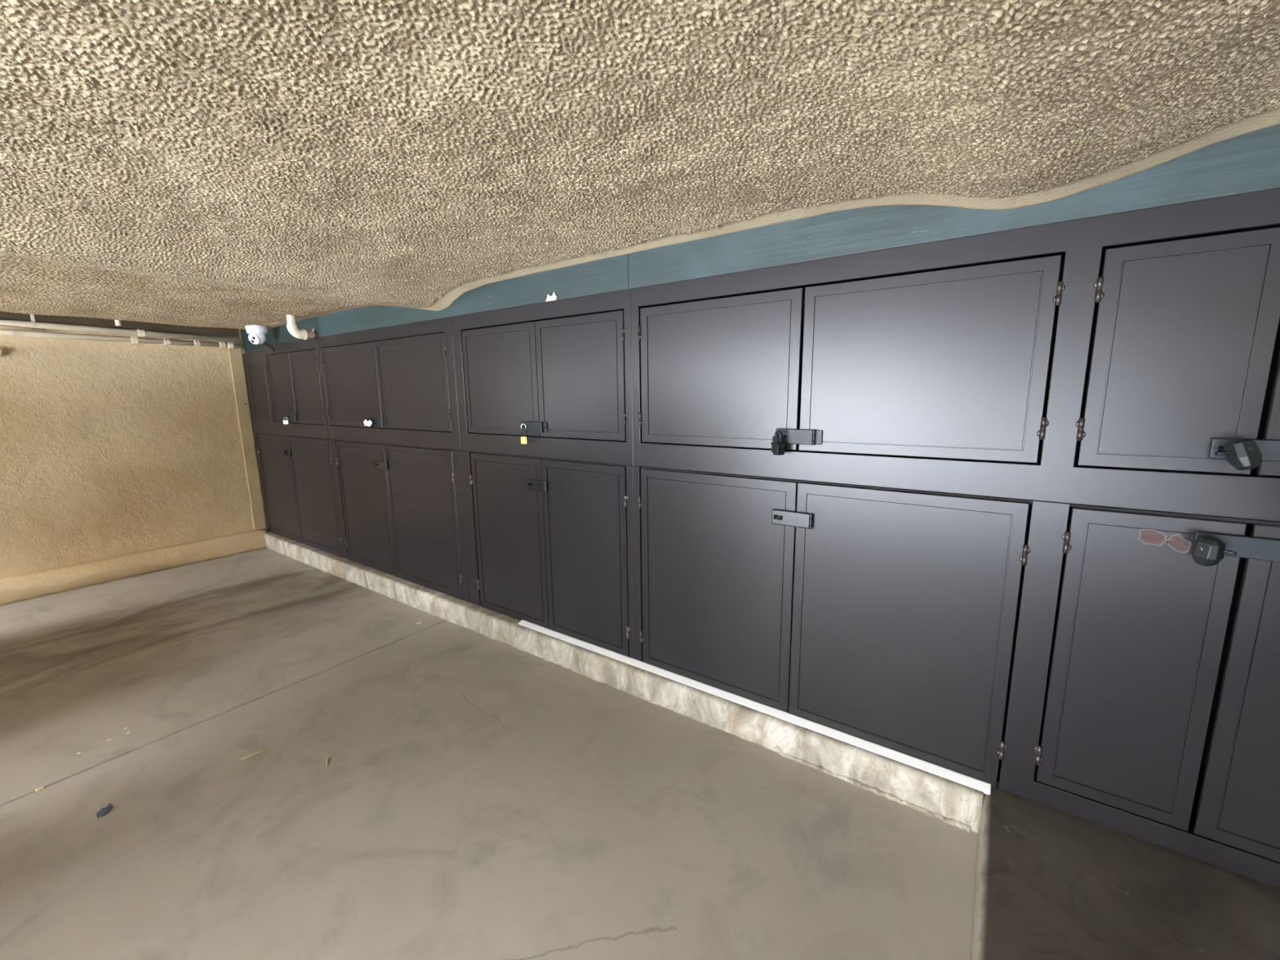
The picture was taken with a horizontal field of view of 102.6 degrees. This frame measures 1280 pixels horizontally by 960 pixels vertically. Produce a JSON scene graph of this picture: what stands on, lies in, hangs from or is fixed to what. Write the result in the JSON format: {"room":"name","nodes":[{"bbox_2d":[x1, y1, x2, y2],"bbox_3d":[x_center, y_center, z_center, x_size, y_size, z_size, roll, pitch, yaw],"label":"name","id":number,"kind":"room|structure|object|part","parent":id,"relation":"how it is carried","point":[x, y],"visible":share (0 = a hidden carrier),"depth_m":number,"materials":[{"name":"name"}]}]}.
{"room":"parking garage","nodes":[
{"label":"parking garage","id":0,"kind":"room"},
{"bbox_2d":[0,327,267,578],"bbox_3d":[-4.818,-0.274,3.579,0.200,2.350,4.700,6,12,35],"label":"wall","id":1,"kind":"structure","parent":0,"point":[108,449],"depth_m":4.17,"materials":[{"name":"beige paint"}]},
{"bbox_2d":[0,311,238,337],"bbox_3d":[-4.862,-1.186,3.191,0.012,0.279,3.890,6,12,35],"label":"trim","id":2,"kind":"structure","parent":1,"relation":"attached to","point":[80,321],"depth_m":4.14,"materials":[{"name":"brown"}]},
{"bbox_2d":[0,328,239,348],"bbox_3d":[-4.726,-0.991,3.358,0.098,0.057,3.460,6,12,35],"label":"conduit pipe","id":3,"kind":"object","parent":1,"relation":"attached to","point":[134,340],"visible":1,"depth_m":4.08,"materials":[{"name":"beige plastic"}]},
{"bbox_2d":[0,314,239,342],"bbox_3d":[-4.678,-1.138,3.298,0.058,0.259,3.460,6,12,35],"label":"conduit pipe","id":4,"kind":"object","parent":1,"relation":"attached to","point":[140,332],"visible":0.9,"depth_m":4.03,"materials":[{"name":"beige plastic"}]},
{"bbox_2d":[0,324,45,331],"bbox_3d":[-4.995,-0.935,2.829,0.048,0.028,2.281,6,12,35],"label":"conduit","id":5,"kind":"object","parent":4,"relation":"attached to","point":[1,326],"visible":1,"depth_m":3.65,"materials":[{"name":"beige plastic"}]},
{"bbox_2d":[0,528,268,605],"bbox_3d":[-4.782,0.848,3.499,0.162,0.165,3.888,6,12,35],"label":"baseboard","id":6,"kind":"structure","parent":1,"relation":"attached to","point":[51,581],"depth_m":4.20,"materials":[{"name":"beige paint"}]},
{"bbox_2d":[228,345,266,529],"bbox_3d":[-3.753,-0.386,4.908,0.010,1.765,0.098,6,12,35],"label":"trim","id":7,"kind":"structure","parent":1,"relation":"attached to","point":[235,353],"depth_m":4.90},
{"bbox_2d":[0,547,977,959],"bbox_3d":[-0.548,1.432,0.836,10.800,0.200,4.700,6,12,35],"label":"floor","id":8,"kind":"structure","parent":0,"point":[477,796],"depth_m":1.83,"materials":[{"name":"concrete"}]},
{"bbox_2d":[35,786,44,791],"bbox_3d":[-2.257,1.161,1.927,0.017,0.010,0.022,6,12,35],"label":"pebble","id":9,"kind":"object","parent":8,"relation":"on","point":[40,788],"visible":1,"depth_m":1.92,"materials":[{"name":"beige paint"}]},
{"bbox_2d":[96,803,112,817],"bbox_3d":[-1.898,1.170,1.817,0.029,0.022,0.042,5,11,30],"label":"curled leaf","id":10,"kind":"object","parent":8,"relation":"on","point":[103,811],"visible":1,"depth_m":1.81,"materials":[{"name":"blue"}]},
{"bbox_2d":[240,748,267,759],"bbox_3d":[-1.581,1.122,2.102,0.090,0.007,0.008,-10,13,-42],"label":"straw","id":11,"kind":"object","parent":8,"relation":"on","point":[267,748],"visible":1,"depth_m":2.10,"materials":[{"name":"brown"}]},
{"bbox_2d":[264,531,983,833],"bbox_3d":[-1.127,0.799,3.604,5.914,0.130,0.626,6,12,35],"label":"kerb","id":12,"kind":"object","parent":8,"relation":"on","point":[947,797],"visible":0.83,"depth_m":2.33,"materials":[{"name":"concrete"}]},
{"bbox_2d":[253,432,346,558],"bbox_3d":[-2.919,0.065,4.765,1.585,0.986,0.551,6,12,35],"label":"base cabinet","id":13,"kind":"object","parent":12,"relation":"on","point":[298,474],"visible":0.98,"depth_m":4.50,"materials":[{"name":"wood"}]},
{"bbox_2d":[242,351,275,434],"bbox_3d":[-3.512,-0.799,4.734,0.516,0.739,0.020,6,12,35],"label":"filler panel","id":14,"kind":"object","parent":13,"relation":"on","point":[255,363],"visible":0.99,"depth_m":4.72,"materials":[{"name":"wood"}]},
{"bbox_3d":[-3.485,-0.799,4.713,0.360,0.522,0.016,6,12,35],"label":"inset panel","id":15,"kind":"part","parent":14,"relation":"part of","materials":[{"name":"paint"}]},
{"bbox_3d":[-3.374,0.068,4.799,0.693,0.980,0.016,6,12,35],"label":"door","id":16,"kind":"part","parent":13,"relation":"part of","materials":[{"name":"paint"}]},
{"bbox_2d":[263,337,328,439],"bbox_3d":[-2.746,-0.787,4.483,1.023,0.781,0.551,6,12,35],"label":"upper cabinet","id":17,"kind":"object","parent":13,"relation":"on","point":[294,371],"visible":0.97,"depth_m":4.26,"materials":[{"name":"wood"}]},
{"bbox_3d":[-3.092,-0.789,4.438,0.440,0.585,0.016,6,12,35],"label":"door","id":18,"kind":"part","parent":17,"relation":"part of","materials":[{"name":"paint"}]},
{"bbox_2d":[282,417,289,424],"bbox_3d":[-3.009,-0.504,4.361,0.044,0.063,0.020,-2,10,-5],"label":"padlock","id":19,"kind":"object","parent":17,"relation":"hanging from","point":[286,421],"visible":1,"depth_m":4.36,"materials":[{"name":"silver metal"}]},
{"bbox_3d":[-2.706,-0.748,4.169,0.498,0.585,0.016,6,12,35],"label":"door","id":20,"kind":"part","parent":17,"relation":"part of","materials":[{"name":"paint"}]},
{"bbox_3d":[-2.770,0.132,4.379,0.776,0.980,0.016,6,12,35],"label":"door","id":21,"kind":"part","parent":13,"relation":"part of","materials":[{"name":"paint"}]},
{"bbox_2d":[333,440,470,602],"bbox_3d":[-1.613,0.203,3.857,1.608,0.986,0.551,6,12,35],"label":"base cabinet","id":22,"kind":"object","parent":12,"relation":"on","point":[402,508],"visible":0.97,"depth_m":3.58,"materials":[{"name":"wood"}]},
{"bbox_3d":[-2.083,0.205,3.902,0.703,0.980,0.016,6,12,35],"label":"door","id":23,"kind":"part","parent":22,"relation":"part of","materials":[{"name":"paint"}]},
{"bbox_2d":[317,316,461,450],"bbox_3d":[-1.638,-0.670,3.712,1.684,0.781,0.551,6,12,35],"label":"upper cabinet","id":24,"kind":"object","parent":22,"relation":"on","point":[402,377],"visible":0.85,"depth_m":3.42,"materials":[{"name":"wood"}]},
{"bbox_3d":[-2.110,-0.685,3.756,0.768,0.585,0.016,6,12,35],"label":"door","id":25,"kind":"part","parent":24,"relation":"part of","materials":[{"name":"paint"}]},
{"bbox_2d":[363,417,373,427],"bbox_3d":[-1.886,-0.398,3.565,0.070,0.070,0.028,-1,10,-1],"label":"padlock","id":26,"kind":"object","parent":24,"relation":"hanging from","point":[367,422],"visible":1,"depth_m":3.55,"materials":[{"name":"silver metal"}]},
{"bbox_3d":[-1.472,-0.618,3.312,0.782,0.585,0.016,6,12,35],"label":"door","id":27,"kind":"part","parent":24,"relation":"part of","materials":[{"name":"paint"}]},
{"bbox_3d":[-1.472,0.269,3.477,0.783,0.980,0.016,6,12,35],"label":"door","id":28,"kind":"part","parent":22,"relation":"part of","materials":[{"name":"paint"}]},
{"bbox_2d":[458,450,635,659],"bbox_3d":[-0.419,0.329,3.027,1.305,0.986,0.551,6,12,35],"label":"base cabinet","id":29,"kind":"object","parent":12,"relation":"on","point":[550,542],"visible":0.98,"depth_m":2.76,"materials":[{"name":"wood"}]},
{"bbox_3d":[-0.759,0.345,2.981,0.594,0.978,0.016,6,12,35],"label":"door","id":30,"kind":"part","parent":29,"relation":"part of","materials":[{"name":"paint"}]},
{"bbox_2d":[451,288,633,465],"bbox_3d":[-0.421,-0.542,2.866,1.287,0.781,0.551,6,12,35],"label":"upper cabinet","id":31,"kind":"object","parent":29,"relation":"on","point":[560,369],"visible":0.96,"depth_m":2.60,"materials":[{"name":"wood"}]},
{"bbox_3d":[-0.772,-0.543,2.825,0.597,0.583,0.016,6,12,35],"label":"door","id":32,"kind":"part","parent":31,"relation":"part of","materials":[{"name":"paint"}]},
{"bbox_2d":[520,423,528,444],"bbox_3d":[-0.610,-0.242,2.695,0.034,0.109,0.016,0,10,5],"label":"padlock","id":33,"kind":"object","parent":31,"relation":"hanging from","point":[524,440],"visible":1,"depth_m":2.69,"materials":[{"name":"gold metal"}]},
{"bbox_3d":[-0.494,-0.274,2.660,0.030,0.052,0.004,6,12,35],"label":"plate","id":34,"kind":"part","parent":31,"relation":"part of","materials":[{"name":"metal"}]},
{"bbox_2d":[545,292,557,302],"bbox_3d":[-0.434,-0.897,2.510,0.074,0.039,0.012,6,12,35],"label":"flake","id":35,"kind":"object","parent":31,"relation":"on","point":[553,297],"visible":1,"depth_m":2.50,"materials":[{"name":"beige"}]},
{"bbox_3d":[-0.297,-0.493,2.495,0.558,0.583,0.016,6,12,35],"label":"door","id":36,"kind":"part","parent":31,"relation":"part of","materials":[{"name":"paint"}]},
{"bbox_3d":[-0.287,0.395,2.653,0.554,0.978,0.016,6,12,35],"label":"door","id":37,"kind":"part","parent":29,"relation":"part of","materials":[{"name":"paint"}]},
{"bbox_2d":[517,619,991,794],"bbox_3d":[0.230,0.926,2.342,2.272,0.015,0.039,6,12,35],"label":"trim","id":38,"kind":"structure","parent":12,"relation":"on","point":[978,784],"depth_m":2.08,"materials":[{"name":"white"}]},
{"bbox_2d":[633,466,1051,794],"bbox_3d":[0.737,0.451,2.223,1.521,0.986,0.551,6,12,35],"label":"base cabinet","id":39,"kind":"object","parent":12,"relation":"on","point":[902,620],"visible":0.98,"depth_m":1.89,"materials":[{"name":"wood"}]},
{"bbox_3d":[0.308,0.459,2.239,0.723,0.976,0.016,6,12,35],"label":"door","id":40,"kind":"part","parent":39,"relation":"part of","materials":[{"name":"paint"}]},
{"bbox_2d":[631,217,1087,502],"bbox_3d":[0.726,-0.421,2.069,1.515,0.781,0.551,6,12,35],"label":"upper cabinet","id":41,"kind":"object","parent":39,"relation":"on","point":[942,366],"visible":0.9,"depth_m":1.73,"materials":[{"name":"wood"}]},
{"bbox_3d":[0.297,-0.430,2.082,0.706,0.582,0.016,6,12,35],"label":"door","id":42,"kind":"part","parent":41,"relation":"part of","materials":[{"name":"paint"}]},
{"bbox_2d":[770,430,785,455],"bbox_3d":[0.513,-0.140,1.906,0.035,0.092,0.042,-4,10,-20],"label":"padlock","id":43,"kind":"object","parent":41,"relation":"hanging from","point":[777,446],"visible":1,"depth_m":1.89,"materials":[{"name":"black metal"}]},
{"bbox_3d":[0.648,-0.155,1.866,0.030,0.052,0.004,6,12,35],"label":"plate","id":44,"kind":"part","parent":41,"relation":"part of","materials":[{"name":"metal"}]},
{"bbox_3d":[0.884,-0.368,1.674,0.710,0.582,0.016,6,12,35],"label":"door","id":45,"kind":"part","parent":41,"relation":"part of","materials":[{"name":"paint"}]},
{"bbox_3d":[0.895,0.520,1.831,0.703,0.976,0.016,6,12,35],"label":"door","id":46,"kind":"part","parent":39,"relation":"part of","materials":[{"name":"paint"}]},
{"bbox_2d":[779,751,970,832],"bbox_3d":[0.828,1.126,1.883,0.648,0.014,0.025,6,12,35],"label":"trim","id":47,"kind":"structure","parent":8,"relation":"on","point":[951,821],"depth_m":1.85,"materials":[{"name":"concrete"}]},
{"bbox_2d":[969,785,1279,959],"bbox_3d":[2.394,1.441,-0.425,4.550,0.130,3.250,6,12,35],"label":"slab","id":48,"kind":"object","parent":8,"relation":"on","point":[1051,883],"visible":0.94,"depth_m":1.34,"materials":[{"name":"concrete"}]},
{"bbox_2d":[1014,502,1279,888],"bbox_3d":[1.699,0.548,1.553,0.832,0.977,0.551,6,12,35],"label":"base cabinet","id":49,"kind":"object","parent":48,"relation":"on","point":[1153,709],"visible":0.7,"depth_m":1.43,"materials":[{"name":"wood"}]},
{"bbox_3d":[1.403,0.534,1.471,0.340,0.892,0.016,6,12,35],"label":"door","id":50,"kind":"part","parent":49,"relation":"part of","materials":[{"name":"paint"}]},
{"bbox_2d":[1051,187,1279,521],"bbox_3d":[1.686,-0.319,1.402,0.832,0.781,0.551,6,12,35],"label":"upper cabinet","id":51,"kind":"object","parent":49,"relation":"on","point":[1175,357],"visible":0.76,"depth_m":1.32,"materials":[{"name":"wood"}]},
{"bbox_3d":[1.384,-0.315,1.327,0.330,0.582,0.016,6,12,35],"label":"door","id":52,"kind":"part","parent":51,"relation":"part of","materials":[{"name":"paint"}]},
{"bbox_2d":[1214,439,1262,470],"bbox_3d":[1.440,-0.061,1.230,0.066,0.076,0.064,-4,10,-16],"label":"padlock","id":53,"kind":"object","parent":51,"relation":"hanging from","point":[1242,454],"visible":1,"depth_m":1.22,"materials":[{"name":"black metal"}]},
{"bbox_3d":[1.685,-0.283,1.117,0.380,0.582,0.016,6,12,35],"label":"door","id":54,"kind":"part","parent":51,"relation":"part of","materials":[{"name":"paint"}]},
{"bbox_2d":[1190,536,1236,566],"bbox_3d":[1.437,0.183,1.287,0.050,0.073,0.073,-3,10,-15],"label":"padlock","id":55,"kind":"object","parent":49,"relation":"hanging from","point":[1206,551],"visible":1,"depth_m":1.28,"materials":[{"name":"black metal"}]},
{"bbox_3d":[1.703,0.566,1.262,0.368,0.892,0.016,6,12,35],"label":"door","id":56,"kind":"part","parent":49,"relation":"part of","materials":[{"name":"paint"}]},
{"bbox_2d":[0,0,1279,329],"bbox_3d":[-0.586,-0.668,0.243,10.550,0.270,3.911,6,12,35],"label":"ceiling","id":57,"kind":"structure","parent":0,"point":[237,164],"depth_m":1.12,"materials":[{"name":"beige paint"}]},
{"bbox_2d":[114,320,121,325],"bbox_3d":[-3.849,-1.171,3.781,0.031,0.065,0.032,6,12,35],"label":"pipe stub","id":58,"kind":"object","parent":57,"relation":"attached to","point":[117,322],"visible":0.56,"depth_m":3.77,"materials":[{"name":"white plastic"}]},
{"bbox_2d":[244,324,275,351],"bbox_3d":[-3.164,-1.178,4.258,0.160,0.213,0.150,-3,10,-14],"label":"security camera","id":59,"kind":"object","parent":57,"relation":"attached to","point":[257,335],"visible":0.99,"depth_m":4.21,"materials":[{"name":"white plastic"}]},
{"bbox_3d":[-3.174,-1.160,4.220,0.091,0.086,0.051,0,10,7],"label":"plate","id":60,"kind":"part","parent":59,"relation":"part of","materials":[{"name":"white plastic"}]},
{"bbox_2d":[240,124,1279,353],"bbox_3d":[-0.202,-0.965,2.367,8.590,0.400,0.040,6,12,35],"label":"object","id":61,"kind":"structure","parent":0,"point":[1248,162],"depth_m":1.74,"materials":[{"name":"blue paint"}]},
{"bbox_2d":[286,314,316,339],"bbox_3d":[-2.561,-1.160,3.877,0.080,0.192,0.192,6,12,35],"label":"drain pipe","id":62,"kind":"object","parent":61,"relation":"attached to","point":[292,327],"visible":0.9,"depth_m":3.83,"materials":[{"name":"beige plastic"}]}
]}

